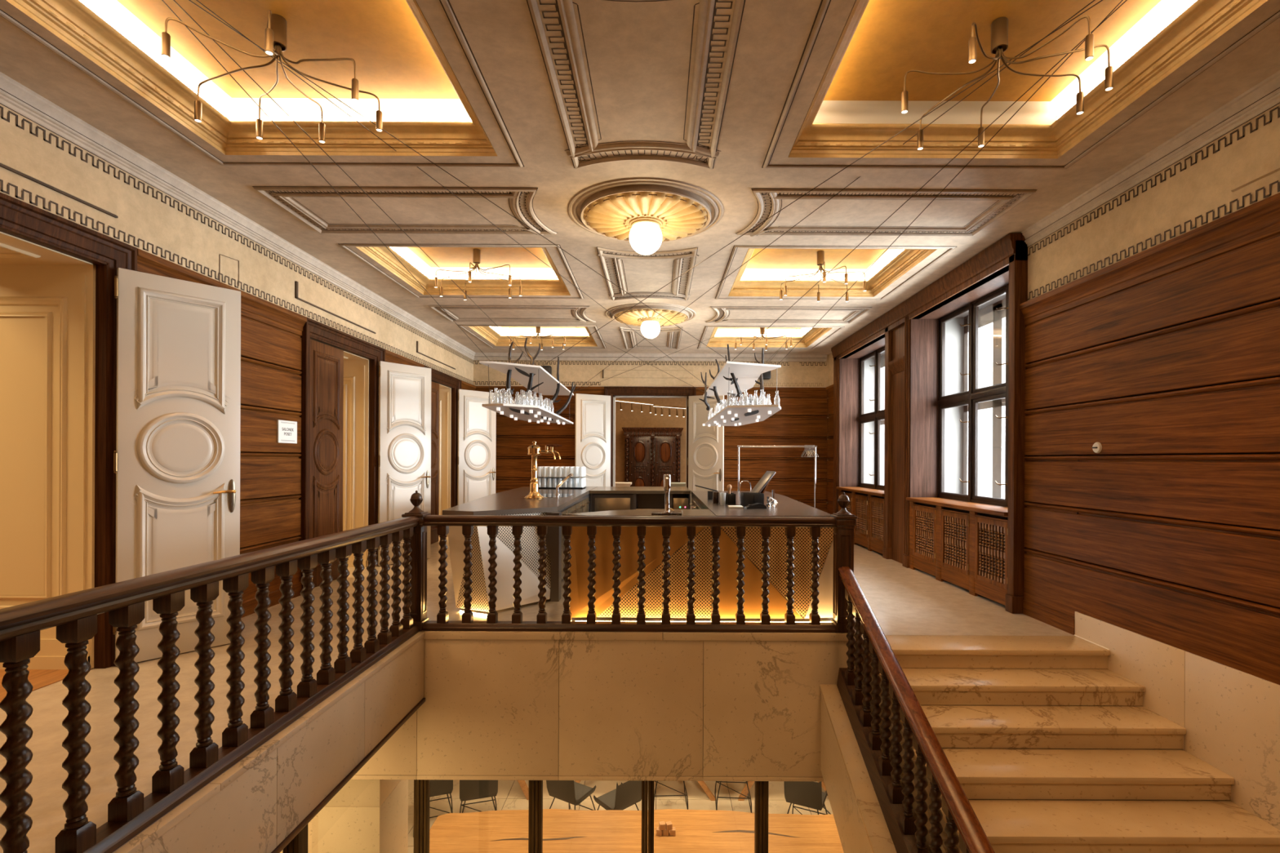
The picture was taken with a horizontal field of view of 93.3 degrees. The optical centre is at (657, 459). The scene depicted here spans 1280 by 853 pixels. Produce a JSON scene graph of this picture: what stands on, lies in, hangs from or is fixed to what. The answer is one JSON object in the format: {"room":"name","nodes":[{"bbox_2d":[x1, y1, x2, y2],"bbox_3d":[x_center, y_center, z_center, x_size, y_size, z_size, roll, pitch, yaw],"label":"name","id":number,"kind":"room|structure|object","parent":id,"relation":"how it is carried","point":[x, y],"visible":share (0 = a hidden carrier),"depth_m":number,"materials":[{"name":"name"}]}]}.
{"room":"bar lobby","nodes":[
{"label":"bar lobby","id":0,"kind":"room"},
{"bbox_2d":[0,71,475,617],"bbox_3d":[-4.156,-0.403,4.550,1.124,3.670,15.500,0,0,0],"label":"wall","id":1,"kind":"structure","parent":0,"point":[53,161],"depth_m":5.35,"materials":[{"name":"paint"}]},
{"bbox_2d":[0,191,137,669],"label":"door","id":2,"kind":"structure","parent":1,"relation":"in","point":[58,303],"depth_m":3.99,"materials":[{"name":"brown wood"}]},
{"bbox_2d":[112,267,240,662],"bbox_3d":[-3.418,0.049,4.326,0.176,2.657,0.726,0,0,42],"label":"door leaf","id":3,"kind":"structure","parent":2,"relation":"attached to","point":[176,455],"depth_m":4.26,"materials":[{"name":"beige paint"}]},
{"bbox_2d":[276,419,297,443],"bbox_3d":[-3.637,-0.274,5.940,0.020,0.220,0.300,0,0,0],"label":"name plaque","id":4,"kind":"object","parent":1,"relation":"attached to","point":[286,431],"visible":1,"depth_m":5.92,"materials":[{"name":"white paper"}]},
{"bbox_2d":[298,317,385,589],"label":"door","id":5,"kind":"structure","parent":1,"relation":"in","point":[362,357],"depth_m":7.79,"materials":[{"name":"brown wood"}]},
{"bbox_2d":[309,339,343,587],"bbox_3d":[-3.705,0.047,6.715,0.087,2.657,0.740,0,0,0],"label":"door leaf","id":6,"kind":"structure","parent":5,"relation":"attached to","point":[326,362],"depth_m":6.71,"materials":[{"name":"brown wood"}]},
{"bbox_2d":[377,360,431,565],"bbox_3d":[-3.420,0.049,8.162,0.176,2.657,0.777,0,0,38],"label":"door leaf","id":7,"kind":"structure","parent":5,"relation":"attached to","point":[404,425],"depth_m":8.09,"materials":[{"name":"beige paint"}]},
{"bbox_2d":[423,364,461,537],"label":"door","id":8,"kind":"structure","parent":1,"relation":"in","point":[449,385],"depth_m":10.90,"materials":[{"name":"brown wood"}]},
{"bbox_2d":[430,381,439,544],"bbox_3d":[-3.705,0.047,9.825,0.087,2.657,0.740,0,0,0],"label":"door leaf","id":9,"kind":"structure","parent":8,"relation":"attached to","point":[434,386],"depth_m":9.99,"materials":[{"name":"brown wood"}]},
{"bbox_2d":[457,389,496,505],"bbox_3d":[-3.377,0.049,11.262,0.176,2.657,0.816,0,0,44],"label":"door leaf","id":10,"kind":"structure","parent":8,"relation":"attached to","point":[477,424],"depth_m":11.19,"materials":[{"name":"beige paint"}]},
{"bbox_2d":[113,631,425,852],"bbox_3d":[-3.041,1.669,0.850,2.332,0.565,8.100,0,0,0],"label":"wall","id":11,"kind":"structure","parent":0,"point":[264,801],"depth_m":3.16,"materials":[{"name":"beige stone"}]},
{"bbox_2d":[0,536,1074,852],"bbox_3d":[-2.207,1.537,4.550,11.600,0.306,15.500,0,0,0],"label":"floor","id":12,"kind":"structure","parent":0,"point":[904,601],"depth_m":3.98,"materials":[{"name":"stone"}]},
{"bbox_2d":[0,515,419,852],"bbox_3d":[-1.989,0.924,1.865,0.120,0.935,6.130,0,0,0],"label":"balustrade","id":13,"kind":"object","parent":12,"relation":"on","point":[73,615],"visible":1,"depth_m":2.51,"materials":[{"name":"brown wood"}]},
{"bbox_2d":[442,486,597,615],"bbox_3d":[-1.659,0.931,8.060,1.379,0.923,5.380,0,0,0],"label":"bar counter","id":14,"kind":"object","parent":12,"relation":"on","point":[510,502],"depth_m":5.80,"materials":[{"name":"silver metal"}]},
{"bbox_2d":[442,486,597,515],"bbox_3d":[-1.679,0.497,8.146,1.335,0.048,5.207,0,0,0],"label":"countertop","id":15,"kind":"structure","parent":14,"relation":"on","point":[512,501],"depth_m":6.58,"materials":[{"name":"black metal"}]},
{"bbox_2d":[524,440,561,498],"bbox_3d":[-1.404,0.121,7.420,0.448,0.704,0.236,0,0,0],"label":"tower","id":16,"kind":"object","parent":14,"relation":"on","point":[534,450],"visible":1,"depth_m":7.38,"materials":[{"name":"gold metal"}]},
{"bbox_2d":[538,485,586,488],"bbox_3d":[-1.587,0.458,10.050,0.750,0.022,0.500,0,0,0],"label":"glass rack","id":17,"kind":"object","parent":14,"relation":"on","point":[540,487],"visible":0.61,"depth_m":9.80,"materials":[{"name":"black plastic"}]},
{"bbox_3d":[-1.927,0.375,10.250,0.076,0.166,0.072,0,0,0],"label":"tumbler","id":18,"kind":"object","parent":17,"relation":"in","visible":0},
{"bbox_2d":[537,475,586,477],"bbox_3d":[-1.586,0.280,10.050,0.750,0.008,0.500,0,0,0],"label":"glass rack","id":19,"kind":"object","parent":18,"relation":"on","point":[541,476],"visible":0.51,"depth_m":9.80,"materials":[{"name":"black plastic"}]},
{"bbox_2d":[555,473,573,494],"bbox_3d":[-1.255,0.325,8.144,0.268,0.296,0.068,0,0,15],"label":"sink faucet","id":20,"kind":"object","parent":14,"relation":"on","point":[571,474],"visible":0.86,"depth_m":8.14,"materials":[{"name":"gold metal"}]},
{"bbox_2d":[401,490,857,632],"bbox_3d":[-0.227,0.829,4.985,3.699,1.140,0.176,0,0,0],"label":"balustrade","id":21,"kind":"object","parent":12,"relation":"on","point":[843,522],"visible":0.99,"depth_m":4.95,"materials":[{"name":"brown wood"}]},
{"bbox_2d":[589,486,690,511],"bbox_3d":[-0.267,0.924,10.130,1.575,0.889,1.540,0,0,0],"label":"countertop","id":22,"kind":"structure","parent":12,"relation":"on","point":[602,498],"depth_m":9.53,"materials":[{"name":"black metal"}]},
{"bbox_2d":[562,490,833,622],"bbox_3d":[0.448,0.940,7.308,2.565,0.916,4.224,0,0,0],"label":"bar counter","id":23,"kind":"object","parent":12,"relation":"on","point":[700,505],"depth_m":5.25,"materials":[{"name":"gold metal"}]},
{"bbox_2d":[562,509,715,515],"bbox_3d":[-0.163,0.505,5.575,1.339,0.048,0.710,0,0,0],"label":"countertop","id":24,"kind":"structure","parent":23,"relation":"on","point":[628,512],"depth_m":5.46,"materials":[{"name":"black metal"}]},
{"bbox_2d":[651,511,681,515],"bbox_3d":[0.080,0.475,5.380,0.265,0.013,0.160,0,0,0],"label":"drip tray","id":25,"kind":"object","parent":23,"relation":"on","point":[652,513],"visible":0.94,"depth_m":5.30,"materials":[{"name":"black metal"}]},
{"bbox_2d":[661,474,674,513],"bbox_3d":[0.087,0.298,5.360,0.109,0.342,0.109,0,0,-25],"label":"water tap","id":26,"kind":"object","parent":25,"relation":"on","point":[667,477],"visible":1,"depth_m":5.34,"materials":[{"name":"silver metal"}]},
{"bbox_2d":[694,484,718,499],"bbox_3d":[0.599,0.396,7.400,0.274,0.174,0.140,0,0,0],"label":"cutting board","id":27,"kind":"object","parent":23,"relation":"on","point":[709,492],"visible":0.77,"depth_m":7.34,"materials":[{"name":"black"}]},
{"bbox_2d":[712,491,718,502],"bbox_3d":[0.653,0.419,6.770,0.060,0.125,0.100,0,0,0],"label":"napkin holder","id":28,"kind":"object","parent":23,"relation":"on","point":[715,494],"visible":1,"depth_m":6.72,"materials":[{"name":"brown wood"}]},
{"bbox_2d":[719,493,736,503],"bbox_3d":[0.778,0.427,6.725,0.160,0.110,0.250,0,0,0],"label":"caddy","id":29,"kind":"object","parent":23,"relation":"on","point":[730,498],"visible":0.98,"depth_m":6.60,"materials":[{"name":"black plastic"}]},
{"bbox_2d":[727,484,731,493],"bbox_3d":[0.798,0.373,6.700,0.052,0.202,0.050,0,0,0],"label":"muddler","id":30,"kind":"object","parent":29,"relation":"in","point":[729,486],"visible":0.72,"depth_m":6.68,"materials":[{"name":"brown wood"}]},
{"bbox_2d":[728,505,743,508],"bbox_3d":[0.788,0.473,6.090,0.140,0.018,0.140,0,0,0],"label":"pad","id":31,"kind":"object","parent":23,"relation":"on","point":[729,506],"visible":1,"depth_m":6.02,"materials":[{"name":"white paper"}]},
{"bbox_2d":[739,480,751,502],"bbox_3d":[1.003,0.358,6.900,0.137,0.244,0.012,0,0,0],"label":"faucet","id":32,"kind":"object","parent":23,"relation":"on","point":[742,481],"visible":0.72,"depth_m":6.89,"materials":[{"name":"silver metal"}]},
{"bbox_2d":[740,492,764,506],"bbox_3d":[0.993,0.416,6.335,0.210,0.135,0.230,0,0,0],"label":"caddy","id":33,"kind":"object","parent":23,"relation":"on","point":[746,498],"visible":0.79,"depth_m":6.22,"materials":[{"name":"black plastic"}]},
{"bbox_2d":[750,471,775,492],"bbox_3d":[1.106,0.296,6.555,0.297,0.349,0.200,0,0,-14],"label":"tablet","id":34,"kind":"object","parent":33,"relation":"in","point":[765,479],"visible":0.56,"depth_m":6.54,"materials":[{"name":"grey metal"}]},
{"bbox_2d":[744,502,766,508],"bbox_3d":[0.978,0.457,6.020,0.200,0.052,0.100,0,0,-6],"label":"card terminal","id":35,"kind":"object","parent":23,"relation":"on","point":[757,505],"visible":1,"depth_m":5.97,"materials":[{"name":"black plastic"}]},
{"bbox_2d":[691,490,830,516],"bbox_3d":[1.122,0.509,7.320,1.222,0.048,4.200,0,0,0],"label":"countertop","id":36,"kind":"structure","parent":23,"relation":"on","point":[786,506],"depth_m":5.98,"materials":[{"name":"black metal"}]},
{"bbox_2d":[760,480,769,493],"bbox_3d":[1.135,0.315,6.584,0.175,0.307,0.170,0,0,-17],"label":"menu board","id":37,"kind":"object","parent":23,"relation":"on","point":[766,485],"visible":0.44,"depth_m":6.51,"materials":[{"name":"black"}]},
{"bbox_2d":[764,489,777,506],"bbox_3d":[1.183,0.399,6.273,0.137,0.170,0.127,0,0,-15],"label":"tools","id":38,"kind":"object","parent":23,"relation":"on","point":[773,501],"visible":1,"depth_m":6.28,"materials":[{"name":"silver metal"}]},
{"bbox_2d":[737,445,817,507],"bbox_3d":[1.980,0.586,10.000,1.315,1.645,0.500,0,0,0],"label":"rail","id":39,"kind":"object","parent":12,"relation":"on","point":[738,446],"visible":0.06,"depth_m":9.99,"materials":[{"name":"silver metal"}]},
{"bbox_2d":[838,488,884,554],"bbox_3d":[3.344,0.971,9.860,0.123,0.887,2.240,0,0,0],"label":"radiator cover","id":40,"kind":"object","parent":12,"relation":"on","point":[868,531],"visible":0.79,"depth_m":9.44,"materials":[{"name":"brown wood"}]},
{"bbox_2d":[845,497,850,512],"bbox_3d":[3.312,0.911,10.547,0.037,0.539,0.504,0,0,0],"label":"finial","id":41,"kind":"object","parent":40,"relation":"attached to","point":[848,508],"depth_m":10.41,"materials":[{"name":"brown wood"}]},
{"bbox_2d":[856,498,866,533],"bbox_3d":[3.312,0.911,9.780,0.037,0.539,0.499,0,0,0],"label":"grille","id":42,"kind":"object","parent":40,"relation":"attached to","point":[860,503],"depth_m":9.78,"materials":[{"name":"brown wood"}]},
{"bbox_2d":[871,502,883,540],"bbox_3d":[3.312,0.911,9.047,0.037,0.539,0.475,0,0,0],"label":"grille","id":43,"kind":"object","parent":40,"relation":"attached to","point":[876,520],"depth_m":9.09,"materials":[{"name":"brown wood"}]},
{"bbox_2d":[909,501,1007,605],"bbox_3d":[3.344,0.971,6.780,0.123,0.887,2.240,0,0,0],"label":"radiator cover","id":44,"kind":"object","parent":12,"relation":"on","point":[967,549],"visible":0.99,"depth_m":6.57,"materials":[{"name":"brown wood"}]},
{"bbox_2d":[915,510,933,558],"bbox_3d":[3.312,0.911,7.468,0.037,0.539,0.504,0,0,0],"label":"grille","id":45,"kind":"object","parent":44,"relation":"attached to","point":[925,533],"depth_m":7.46,"materials":[{"name":"brown wood"}]},
{"bbox_2d":[944,515,966,570],"bbox_3d":[3.312,0.911,6.700,0.037,0.539,0.499,0,0,0],"label":"grille","id":46,"kind":"object","parent":44,"relation":"attached to","point":[950,540],"depth_m":6.69,"materials":[{"name":"brown wood"}]},
{"bbox_2d":[978,522,1004,584],"bbox_3d":[3.312,0.911,5.968,0.037,0.539,0.475,0,0,0],"label":"grille","id":47,"kind":"object","parent":44,"relation":"attached to","point":[993,527],"depth_m":5.96,"materials":[{"name":"brown wood"}]},
{"bbox_2d":[819,635,1279,852],"bbox_3d":[2.336,2.841,2.918,2.047,2.863,3.965,0,0,0],"label":"staircase","id":48,"kind":"structure","parent":12,"relation":"attached to","point":[1049,753],"depth_m":3.84,"materials":[{"name":"stone"}]},
{"bbox_2d":[836,566,995,852],"bbox_3d":[1.520,2.244,2.913,0.138,2.758,4.025,0,0,0],"label":"balustrade","id":49,"kind":"object","parent":48,"relation":"on","point":[908,834],"visible":1,"depth_m":3.81,"materials":[{"name":"brown wood"}]},
{"bbox_2d":[350,631,855,781],"bbox_3d":[-1.149,1.995,4.969,5.520,1.200,0.162,0,0,0],"label":"wall","id":50,"kind":"structure","parent":0,"point":[498,705],"depth_m":4.90,"materials":[{"name":"beige stone"}]},
{"bbox_2d":[408,779,832,852],"bbox_3d":[1.928,5.069,5.000,13.900,0.120,16.800,0,0,0],"label":"floor","id":51,"kind":"structure","parent":0,"point":[510,796],"depth_m":8.86,"materials":[{"name":"stone"}]},
{"bbox_2d":[282,824,307,852],"bbox_3d":[-1.943,3.474,3.235,0.085,3.035,0.090,0,0,0],"label":"post","id":52,"kind":"object","parent":51,"relation":"on","point":[299,844],"visible":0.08,"depth_m":3.20,"materials":[{"name":"brown wood"}]},
{"bbox_2d":[280,779,408,852],"bbox_3d":[-2.770,3.498,5.350,0.890,2.980,0.580,0,0,0],"label":"wall","id":53,"kind":"structure","parent":51,"relation":"on","point":[364,815],"depth_m":5.06,"materials":[{"name":"beige paint"}]},
{"bbox_2d":[413,779,453,837],"bbox_3d":[-3.068,4.531,8.294,0.508,0.921,0.517,0,0,-20],"label":"dining chair","id":54,"kind":"object","parent":51,"relation":"on","point":[437,787],"visible":0.38,"depth_m":8.12,"materials":[{"name":"grey fabric"}]},
{"bbox_2d":[459,779,497,813],"bbox_3d":[-2.438,4.534,8.244,0.508,0.921,0.517,0,0,-17],"label":"dining chair","id":55,"kind":"object","parent":51,"relation":"on","point":[469,789],"visible":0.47,"depth_m":8.03,"materials":[{"name":"grey fabric"}]},
{"bbox_2d":[546,780,595,810],"bbox_3d":[-1.163,4.540,8.194,0.508,0.921,0.517,0,0,32],"label":"dining chair","id":56,"kind":"object","parent":51,"relation":"on","point":[571,792],"visible":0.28,"depth_m":8.04,"materials":[{"name":"grey fabric"}]},
{"bbox_2d":[413,779,768,852],"bbox_3d":[-0.567,3.798,4.992,4.590,2.400,0.095,0,0,0],"label":"window frame","id":57,"kind":"structure","parent":51,"relation":"on","point":[421,787],"depth_m":4.96,"materials":[{"name":"brown wood"}]},
{"bbox_2d":[593,780,641,810],"bbox_3d":[-0.515,4.543,8.015,0.508,0.921,0.517,0,0,-43],"label":"dining chair","id":58,"kind":"object","parent":51,"relation":"on","point":[626,794],"visible":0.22,"depth_m":7.87,"materials":[{"name":"grey fabric"}]},
{"bbox_2d":[429,808,844,852],"bbox_3d":[0.130,4.625,6.718,5.500,0.752,1.296,0,0,0],"label":"dining table","id":59,"kind":"object","parent":51,"relation":"on","point":[564,830],"visible":0.69,"depth_m":6.90,"materials":[{"name":"brown wood"}]},
{"bbox_2d":[656,826,662,835],"bbox_3d":[0.027,4.218,6.860,0.064,0.064,0.064,0,0,17],"label":"cube","id":60,"kind":"object","parent":59,"relation":"on","point":[659,833],"visible":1,"depth_m":6.83,"materials":[{"name":"brown wood"}]},
{"bbox_2d":[658,821,665,830],"bbox_3d":[0.054,4.153,6.860,0.064,0.064,0.064,0,0,-9],"label":"cube","id":61,"kind":"object","parent":60,"relation":"on","point":[661,824],"visible":1,"depth_m":6.83,"materials":[{"name":"brown wood"}]},
{"bbox_2d":[662,827,669,835],"bbox_3d":[0.100,4.218,6.860,0.064,0.064,0.064,0,0,9],"label":"cube","id":62,"kind":"object","parent":59,"relation":"on","point":[665,833],"visible":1,"depth_m":6.83,"materials":[{"name":"brown wood"}]},
{"bbox_2d":[665,821,672,830],"bbox_3d":[0.132,4.154,6.860,0.064,0.064,0.064,0,0,-17],"label":"cube","id":63,"kind":"object","parent":62,"relation":"on","point":[668,825],"visible":1,"depth_m":6.84,"materials":[{"name":"brown wood"}]},
{"bbox_2d":[669,826,675,835],"bbox_3d":[0.174,4.218,6.860,0.064,0.064,0.064,0,0,0],"label":"cube","id":64,"kind":"object","parent":59,"relation":"on","point":[673,833],"visible":1,"depth_m":6.83,"materials":[{"name":"brown wood"}]},
{"bbox_2d":[653,780,688,809],"bbox_3d":[0.180,4.545,8.844,0.508,0.921,0.517,0,0,-3],"label":"dining chair","id":65,"kind":"object","parent":51,"relation":"on","point":[656,781],"visible":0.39,"depth_m":8.65,"materials":[{"name":"black metal"}]},
{"bbox_2d":[517,780,826,800],"bbox_3d":[-0.070,4.625,9.460,5.900,0.750,1.180,0,0,0],"label":"dining table","id":66,"kind":"object","parent":51,"relation":"on","point":[522,784],"visible":0.07,"depth_m":8.98,"materials":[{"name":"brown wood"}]},
{"bbox_2d":[714,781,751,813],"bbox_3d":[1.100,4.550,8.793,0.508,0.921,0.517,0,0,3],"label":"dining chair","id":67,"kind":"object","parent":51,"relation":"on","point":[746,782],"visible":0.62,"depth_m":8.63,"materials":[{"name":"black metal"}]},
{"bbox_2d":[783,781,827,814],"bbox_3d":[1.997,4.553,8.094,0.508,0.921,0.517,0,0,26],"label":"dining chair","id":68,"kind":"object","parent":51,"relation":"on","point":[810,794],"visible":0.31,"depth_m":7.88,"materials":[{"name":"grey fabric"}]},
{"bbox_2d":[0,0,1279,355],"bbox_3d":[0.010,-2.329,4.550,7.600,0.482,15.500,0,0,0],"label":"ceiling","id":69,"kind":"structure","parent":0,"point":[531,105],"depth_m":4.04,"materials":[{"name":"beige paint"}]},
{"bbox_2d":[160,9,382,143],"bbox_3d":[-2.241,-2.233,3.460,1.100,0.393,0.870,0,0,3],"label":"lamp","id":70,"kind":"object","parent":69,"relation":"attached to","point":[276,31],"visible":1,"depth_m":3.36,"materials":[{"name":"brown metal"}]},
{"bbox_2d":[79,0,471,120],"bbox_3d":[-2.060,-2.339,3.320,1.790,0.010,1.670,0,0,0],"label":"recessed light","id":71,"kind":"object","parent":69,"relation":"in","point":[235,117],"depth_m":4.13,"materials":[{"name":"beige"}]},
{"bbox_2d":[390,247,557,277],"bbox_3d":[-2.060,-2.339,6.900,1.790,0.010,1.650,0,0,0],"label":"recessed light","id":72,"kind":"object","parent":69,"relation":"in","point":[429,275],"depth_m":7.74,"materials":[{"name":"beige"}]},
{"bbox_2d":[434,248,522,300],"bbox_3d":[-2.196,-2.233,7.310,1.031,0.393,0.812,0,0,0],"label":"lamp","id":73,"kind":"object","parent":69,"relation":"attached to","point":[476,252],"visible":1,"depth_m":7.06,"materials":[{"name":"brown metal"}]},
{"bbox_2d":[509,326,565,350],"bbox_3d":[-2.146,-2.233,10.873,1.044,0.393,0.686,0,0,0],"label":"lamp","id":74,"kind":"object","parent":69,"relation":"attached to","point":[537,328],"visible":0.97,"depth_m":10.83,"materials":[{"name":"brown metal"}]},
{"bbox_2d":[489,326,588,334],"bbox_3d":[-2.060,-2.339,10.440,1.790,0.010,1.570,0,0,0],"label":"recessed light","id":75,"kind":"object","parent":69,"relation":"in","point":[508,332],"depth_m":11.24,"materials":[{"name":"beige"}]},
{"bbox_2d":[161,0,1102,424],"bbox_3d":[-0.163,-1.482,6.950,5.066,1.883,8.013,0,0,0],"label":"chandelier","id":76,"kind":"object","parent":69,"relation":"hanging from","point":[534,378],"visible":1,"depth_m":6.93,"materials":[{"name":"white metal"}]},
{"bbox_2d":[568,177,723,254],"bbox_3d":[-0.100,-1.955,5.180,1.318,0.383,1.318,0,0,8],"label":"ceiling light","id":77,"kind":"object","parent":69,"relation":"attached to","point":[648,215],"visible":1,"depth_m":4.98,"materials":[{"name":"paint"}]},
{"bbox_2d":[604,302,696,338],"bbox_3d":[-0.100,-1.955,8.780,1.318,0.383,1.318,0,0,25],"label":"ceiling light","id":78,"kind":"object","parent":69,"relation":"attached to","point":[649,321],"visible":0.95,"depth_m":8.57,"materials":[{"name":"paint"}]},
{"bbox_2d":[188,0,1127,426],"bbox_3d":[0.046,-1.481,6.911,5.126,1.883,7.961,0,0,0],"label":"chandelier","id":79,"kind":"object","parent":69,"relation":"hanging from","point":[734,377],"visible":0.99,"depth_m":7.07,"materials":[{"name":"white metal"}]},
{"bbox_2d":[715,328,811,335],"bbox_3d":[1.850,-2.322,10.440,1.770,0.010,1.570,0,0,0],"label":"recessed light","id":80,"kind":"object","parent":69,"relation":"in","point":[717,333],"depth_m":11.24,"materials":[{"name":"beige"}]},
{"bbox_2d":[734,327,792,351],"bbox_3d":[1.906,-2.215,10.874,0.980,0.393,0.583,0,0,0],"label":"lamp","id":81,"kind":"object","parent":69,"relation":"attached to","point":[762,329],"visible":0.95,"depth_m":10.83,"materials":[{"name":"brown metal"}]},
{"bbox_2d":[779,250,866,302],"bbox_3d":[2.040,-2.215,7.291,0.913,0.393,0.839,0,0,-9],"label":"lamp","id":82,"kind":"object","parent":69,"relation":"attached to","point":[820,254],"visible":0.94,"depth_m":7.11,"materials":[{"name":"brown metal"}]},
{"bbox_2d":[741,248,904,279],"bbox_3d":[1.850,-2.322,6.900,1.770,0.010,1.650,0,0,0],"label":"recessed light","id":83,"kind":"object","parent":69,"relation":"in","point":[744,277],"depth_m":7.74,"materials":[{"name":"beige"}]},
{"bbox_2d":[901,15,1113,150],"bbox_3d":[1.949,-2.215,3.483,1.054,0.393,0.916,0,0,0],"label":"lamp","id":84,"kind":"object","parent":69,"relation":"attached to","point":[999,26],"visible":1,"depth_m":3.31,"materials":[{"name":"brown metal"}]},
{"bbox_2d":[1056,0,1196,119],"bbox_3d":[1.850,-2.322,3.297,1.770,0.010,1.625,0,0,0],"label":"recessed light","id":85,"kind":"object","parent":69,"relation":"in","point":[1194,1],"depth_m":3.40,"materials":[{"name":"beige"}]},
{"bbox_2d":[615,398,685,482],"bbox_3d":[0.152,-0.549,15.200,6.700,3.900,5.800,0,0,0],"label":"wall","id":86,"kind":"structure","parent":0,"point":[624,418],"depth_m":17.70,"materials":[{"name":"beige paint"}]},
{"bbox_2d":[473,352,828,512],"bbox_3d":[-0.098,-0.385,12.133,9.200,3.670,0.334,0,0,0],"label":"wall","id":87,"kind":"structure","parent":0,"point":[802,380],"depth_m":12.02,"materials":[{"name":"paint"}]},
{"bbox_2d":[540,365,551,375],"bbox_3d":[-2.222,-1.755,11.937,0.260,0.190,0.206,0,0,0],"label":"loudspeaker","id":88,"kind":"object","parent":87,"relation":"attached to","point":[548,368],"visible":0.32,"depth_m":11.84,"materials":[{"name":"black plastic"}]},
{"bbox_2d":[604,386,696,488],"bbox_3d":[-0.150,-0.026,12.134,1.820,2.850,0.332,0,0,0],"label":"door","id":89,"kind":"structure","parent":87,"relation":"in","point":[615,392],"depth_m":12.02,"materials":[{"name":"brown wood"}]},
{"bbox_2d":[574,393,610,486],"bbox_3d":[-1.245,0.058,11.798,0.764,2.657,0.087,0,0,-31],"label":"door leaf","id":90,"kind":"structure","parent":89,"relation":"attached to","point":[593,412],"depth_m":11.76,"materials":[{"name":"beige paint"}]},
{"bbox_2d":[687,395,724,509],"bbox_3d":[0.953,0.068,11.815,0.768,2.657,0.176,0,0,35],"label":"door leaf","id":91,"kind":"structure","parent":89,"relation":"attached to","point":[705,460],"depth_m":11.78,"materials":[{"name":"beige paint"}]},
{"bbox_2d":[757,370,770,379],"bbox_3d":[2.082,-1.691,11.937,0.290,0.200,0.206,0,0,0],"label":"loudspeaker","id":92,"kind":"object","parent":87,"relation":"attached to","point":[766,375],"visible":0.27,"depth_m":11.83,"materials":[{"name":"black plastic"}]},
{"bbox_2d":[825,70,1279,830],"bbox_3d":[3.486,1.455,4.550,0.515,7.320,15.500,0,0,0],"label":"wall","id":93,"kind":"structure","parent":0,"point":[1144,326],"depth_m":4.07,"materials":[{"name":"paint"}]},
{"bbox_2d":[835,333,884,496],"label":"window","id":94,"kind":"structure","parent":93,"relation":"in","point":[862,373],"depth_m":10.96,"materials":[{"name":"brown wood"}]},
{"bbox_2d":[906,265,1008,515],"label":"window","id":95,"kind":"structure","parent":93,"relation":"in","point":[959,349],"depth_m":7.87,"materials":[{"name":"brown wood"}]},
{"bbox_2d":[1092,442,1102,453],"bbox_3d":[3.362,-0.093,4.635,0.032,0.086,0.086,0,0,0],"label":"light switch","id":96,"kind":"object","parent":93,"relation":"attached to","point":[1097,447],"visible":1,"depth_m":4.62,"materials":[{"name":"white plastic"}]},
{"bbox_3d":[0.160,-2.269,15.050,6.700,0.100,5.500,0,0,0],"label":"ceiling","id":97,"kind":"structure","parent":0,"visible":0},
{"bbox_2d":[615,398,653,413],"bbox_3d":[-0.678,-1.702,14.900,1.279,1.041,0.060,0,0,-28],"label":"linear pendant","id":98,"kind":"object","parent":97,"relation":"hanging from","point":[616,400],"visible":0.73,"depth_m":14.94,"materials":[{"name":"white metal"}]},
{"bbox_2d":[653,398,685,417],"bbox_3d":[0.432,-1.617,14.850,1.383,1.202,0.060,0,0,41],"label":"linear pendant","id":99,"kind":"object","parent":97,"relation":"hanging from","point":[655,406],"visible":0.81,"depth_m":14.94,"materials":[{"name":"gold metal"}]},
{"bbox_3d":[0.243,1.551,15.250,8.500,0.300,5.900,0,0,0],"label":"floor","id":100,"kind":"structure","parent":0,"visible":0},
{"bbox_2d":[615,482,631,486],"bbox_3d":[-0.854,0.971,14.500,0.460,0.850,0.600,0,0,0],"label":"side table","id":101,"kind":"object","parent":100,"relation":"on","point":[617,484],"visible":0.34,"depth_m":14.21,"materials":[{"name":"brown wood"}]},
{"bbox_2d":[622,427,683,486],"bbox_3d":[-0.136,0.227,17.255,1.730,2.265,0.690,0,0,0],"label":"wardrobe","id":102,"kind":"object","parent":100,"relation":"on","point":[650,453],"visible":0.74,"depth_m":16.97,"materials":[{"name":"brown wood"}]},
{"bbox_2d":[671,482,685,486],"bbox_3d":[0.521,0.977,14.500,0.450,0.850,0.600,0,0,0],"label":"side table","id":103,"kind":"object","parent":100,"relation":"on","point":[673,484],"visible":0.09,"depth_m":14.20,"materials":[{"name":"grey wood"}]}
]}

